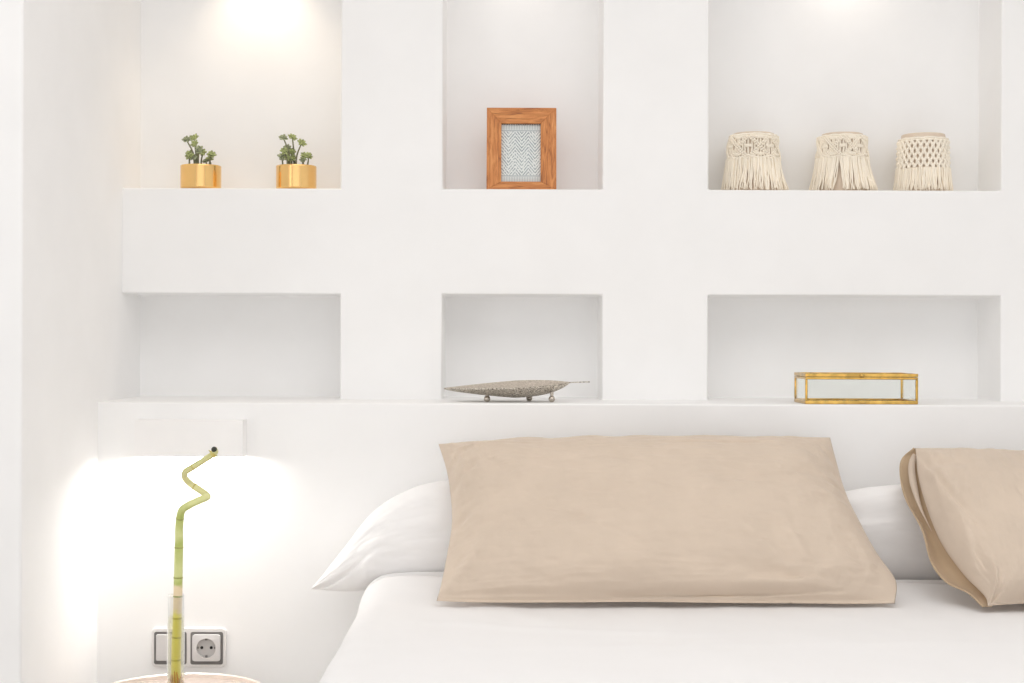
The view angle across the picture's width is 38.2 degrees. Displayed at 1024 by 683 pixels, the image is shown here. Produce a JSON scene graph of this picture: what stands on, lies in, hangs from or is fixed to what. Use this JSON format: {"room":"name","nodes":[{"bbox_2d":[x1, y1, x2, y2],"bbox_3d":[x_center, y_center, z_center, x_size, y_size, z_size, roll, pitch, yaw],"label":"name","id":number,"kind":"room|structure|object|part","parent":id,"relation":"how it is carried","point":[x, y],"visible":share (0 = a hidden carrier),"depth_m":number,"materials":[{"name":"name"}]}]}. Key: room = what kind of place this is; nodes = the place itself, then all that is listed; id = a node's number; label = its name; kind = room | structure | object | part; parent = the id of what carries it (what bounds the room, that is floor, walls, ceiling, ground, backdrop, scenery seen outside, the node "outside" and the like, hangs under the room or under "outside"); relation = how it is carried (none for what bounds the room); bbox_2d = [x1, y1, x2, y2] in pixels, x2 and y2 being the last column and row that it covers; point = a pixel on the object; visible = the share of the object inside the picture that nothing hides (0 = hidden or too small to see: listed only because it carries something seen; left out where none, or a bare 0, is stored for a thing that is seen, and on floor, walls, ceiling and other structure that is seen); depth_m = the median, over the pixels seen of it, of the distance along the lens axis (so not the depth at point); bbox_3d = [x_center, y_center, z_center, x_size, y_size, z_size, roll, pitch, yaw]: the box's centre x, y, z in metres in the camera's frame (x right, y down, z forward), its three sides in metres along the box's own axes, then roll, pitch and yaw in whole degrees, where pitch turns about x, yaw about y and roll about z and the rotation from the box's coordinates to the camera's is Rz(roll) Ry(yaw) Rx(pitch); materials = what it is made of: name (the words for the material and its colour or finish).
{"room":"bedroom","nodes":[
{"label":"bedroom","id":0,"kind":"room"},
{"bbox_2d":[0,0,140,682],"bbox_3d":[-1.519,-0.180,2.986,1.360,2.550,0.904,0,0,0],"label":"wall","id":1,"kind":"structure","parent":0,"point":[70,70],"depth_m":2.75,"materials":[{"name":"white paint"}]},
{"bbox_2d":[97,0,1023,682],"bbox_3d":[0.881,-0.172,3.169,3.440,2.550,0.338,0,0,0],"label":"wall","id":2,"kind":"structure","parent":0,"point":[335,318],"depth_m":3.19,"materials":[{"name":"white paint"}]},
{"bbox_2d":[151,627,226,666],"bbox_3d":[-0.655,0.620,2.992,0.152,0.080,0.016,0,0,0],"label":"wall socket","id":3,"kind":"object","parent":2,"relation":"attached to","point":[204,646],"visible":0.93,"depth_m":2.99,"materials":[{"name":"plastic"}]},
{"bbox_2d":[156,634,182,660],"bbox_3d":[-0.691,0.619,2.989,0.056,0.054,0.004,0,0,0],"label":"rocker switch","id":4,"kind":"object","parent":3,"relation":"attached to","point":[161,639],"depth_m":2.99,"materials":[{"name":"white plastic"}]},
{"bbox_2d":[134,419,246,456],"bbox_3d":[-0.647,0.194,2.978,0.217,0.073,0.045,0,0,0],"label":"wall sconce","id":5,"kind":"object","parent":2,"relation":"attached to","point":[152,437],"visible":0.99,"depth_m":2.96,"materials":[{"name":"paint"}]},
{"bbox_2d":[180,133,220,187],"bbox_3d":[-0.680,-0.394,3.233,0.088,0.126,0.088,0,0,0],"label":"potted succulent","id":6,"kind":"object","parent":2,"relation":"on","point":[196,175],"visible":0.99,"depth_m":3.20,"materials":[{"name":"gold metal"}]},
{"bbox_2d":[180,164,220,187],"bbox_3d":[-0.681,-0.357,3.233,0.088,0.053,0.088,0,0,0],"label":"pot","id":7,"kind":"object","parent":6,"relation":"attached to","point":[191,175],"depth_m":3.19,"materials":[{"name":"gold metal"}]},
{"bbox_2d":[276,133,316,188],"bbox_3d":[-0.472,-0.394,3.233,0.088,0.127,0.088,0,0,0],"label":"potted succulent","id":8,"kind":"object","parent":2,"relation":"on","point":[291,174],"visible":0.99,"depth_m":3.21,"materials":[{"name":"gold metal"}]},
{"bbox_3d":[-0.490,-0.410,3.224,0.018,0.066,0.007,0,0,0],"label":"stem","id":9,"kind":"part","parent":8,"relation":"part of","materials":[{"name":"green plant"}]},
{"bbox_2d":[276,164,316,188],"bbox_3d":[-0.472,-0.357,3.233,0.088,0.053,0.088,0,0,0],"label":"pot","id":10,"kind":"object","parent":8,"relation":"attached to","point":[287,175],"depth_m":3.19,"materials":[{"name":"gold metal"}]},
{"bbox_3d":[-0.466,-0.406,3.227,0.017,0.057,0.004,0,0,11],"label":"stem","id":11,"kind":"part","parent":8,"relation":"part of","materials":[{"name":"green plant"}]},
{"bbox_2d":[444,380,589,401],"bbox_3d":[0.010,0.104,3.090,0.305,0.045,0.122,0,0,0],"label":"tray","id":12,"kind":"object","parent":2,"relation":"on","point":[528,389],"visible":1,"depth_m":3.07,"materials":[{"name":"silver metal"}]},
{"bbox_2d":[486,108,555,188],"bbox_3d":[0.021,-0.419,3.231,0.152,0.184,0.038,0,0,0],"label":"picture frame","id":13,"kind":"object","parent":2,"relation":"on","point":[521,142],"visible":1,"depth_m":3.23,"materials":[{"name":"brown wood"}]},
{"bbox_3d":[-0.039,-0.420,3.231,0.032,0.183,0.016,0,-7,0],"label":"frame rail","id":14,"kind":"part","parent":13,"relation":"part of","materials":[{"name":"brown wood"}]},
{"bbox_2d":[501,124,540,181],"bbox_3d":[0.019,-0.411,3.232,0.094,0.138,0.002,0,-7,0],"label":"print","id":15,"kind":"object","parent":13,"relation":"attached to","point":[520,144],"depth_m":3.23},
{"bbox_3d":[0.021,-0.338,3.221,0.151,0.019,0.016,0,-7,0],"label":"frame rail","id":16,"kind":"part","parent":13,"relation":"part of","materials":[{"name":"brown wood"}]},
{"bbox_3d":[0.021,-0.493,3.240,0.151,0.035,0.016,0,-7,0],"label":"frame rail","id":17,"kind":"part","parent":13,"relation":"part of","materials":[{"name":"brown wood"}]},
{"bbox_3d":[0.080,-0.419,3.231,0.034,0.183,0.016,0,-7,0],"label":"frame rail","id":18,"kind":"part","parent":13,"relation":"part of","materials":[{"name":"brown wood"}]},
{"bbox_2d":[721,131,788,189],"bbox_3d":[0.536,-0.392,3.260,0.150,0.131,0.140,0,0,13],"label":"jar","id":19,"kind":"object","parent":2,"relation":"in","point":[753,161],"visible":0.94,"depth_m":3.21,"materials":[{"name":"beige fabric"}]},
{"bbox_2d":[809,131,877,189],"bbox_3d":[0.732,-0.392,3.262,0.155,0.131,0.146,0,0,0],"label":"jar","id":20,"kind":"object","parent":2,"relation":"in","point":[842,159],"visible":0.96,"depth_m":3.21,"materials":[{"name":"beige fabric"}]},
{"bbox_2d":[794,372,917,404],"bbox_3d":[0.715,0.097,3.078,0.231,0.063,0.124,0,0,0],"label":"glass box","id":21,"kind":"object","parent":2,"relation":"in","point":[801,375],"visible":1,"depth_m":3.02,"materials":[{"name":"gold metal"}]},
{"bbox_3d":[0.715,0.069,3.080,0.231,0.007,0.120,0,0,0],"label":"lid","id":22,"kind":"part","parent":21,"relation":"part of","materials":[{"name":"gold metal"}]},
{"bbox_2d":[893,132,952,190],"bbox_3d":[0.907,-0.391,3.263,0.129,0.130,0.127,0,0,0],"label":"jar","id":23,"kind":"object","parent":2,"relation":"in","point":[923,163],"visible":0.97,"depth_m":3.21,"materials":[{"name":"beige fabric"}]},
{"bbox_3d":[0.196,1.151,0.419,5.000,0.100,6.038,0,0,0],"label":"floor","id":24,"kind":"structure","parent":0,"visible":0},
{"bbox_2d":[113,673,259,682],"bbox_3d":[-0.631,0.880,2.790,0.332,0.437,0.332,0,0,0],"label":"side table","id":25,"kind":"object","parent":24,"relation":"on","point":[189,677],"visible":0.96,"depth_m":2.93,"materials":[{"name":"beige wood"}]},
{"bbox_2d":[167,593,184,682],"bbox_3d":[-0.625,0.571,2.750,0.033,0.201,0.033,0,0,0],"label":"glass vase","id":26,"kind":"object","parent":25,"relation":"on","point":[171,593],"visible":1,"depth_m":2.75,"materials":[{"name":"clear glass"}]},
{"bbox_2d":[169,447,217,682],"bbox_3d":[-0.586,0.425,2.747,0.103,0.464,0.051,0,0,18],"label":"bamboo","id":27,"kind":"object","parent":26,"relation":"in","point":[176,677],"visible":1,"depth_m":2.74,"materials":[{"name":"plant"}]},
{"bbox_3d":[0.616,0.807,1.978,1.762,0.590,2.015,0,0,0],"label":"bed","id":28,"kind":"object","parent":24,"relation":"on","visible":0},
{"bbox_2d":[311,480,451,590],"bbox_3d":[0.012,0.379,2.913,0.813,0.231,0.096,0,0,0],"label":"pillow","id":29,"kind":"object","parent":28,"relation":"on","point":[410,531],"visible":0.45,"depth_m":2.88,"materials":[{"name":"white fabric"}]},
{"bbox_2d":[319,572,1023,682],"bbox_3d":[0.618,0.678,1.914,1.870,0.459,1.947,0,0,0],"label":"duvet","id":30,"kind":"object","parent":28,"relation":"on","point":[934,631],"visible":0.75,"depth_m":2.36,"materials":[{"name":"white fabric"}]},
{"bbox_2d":[437,435,896,603],"bbox_3d":[0.276,0.325,2.772,0.843,0.289,0.286,0,0,0],"label":"pillow","id":31,"kind":"object","parent":30,"relation":"on","point":[588,518],"visible":1,"depth_m":2.68,"materials":[{"name":"beige fabric"}]},
{"bbox_2d":[899,448,1023,606],"bbox_3d":[1.191,0.338,2.740,0.885,0.264,0.315,0,0,0],"label":"pillow","id":32,"kind":"object","parent":30,"relation":"on","point":[967,504],"visible":1,"depth_m":2.70,"materials":[{"name":"beige fabric"}]},
{"bbox_2d":[845,484,941,579],"bbox_3d":[0.879,0.375,2.917,0.780,0.219,0.086,0,0,0],"label":"pillow","id":33,"kind":"object","parent":28,"relation":"on","point":[888,522],"visible":0.23,"depth_m":2.89,"materials":[{"name":"white fabric"}]}
]}

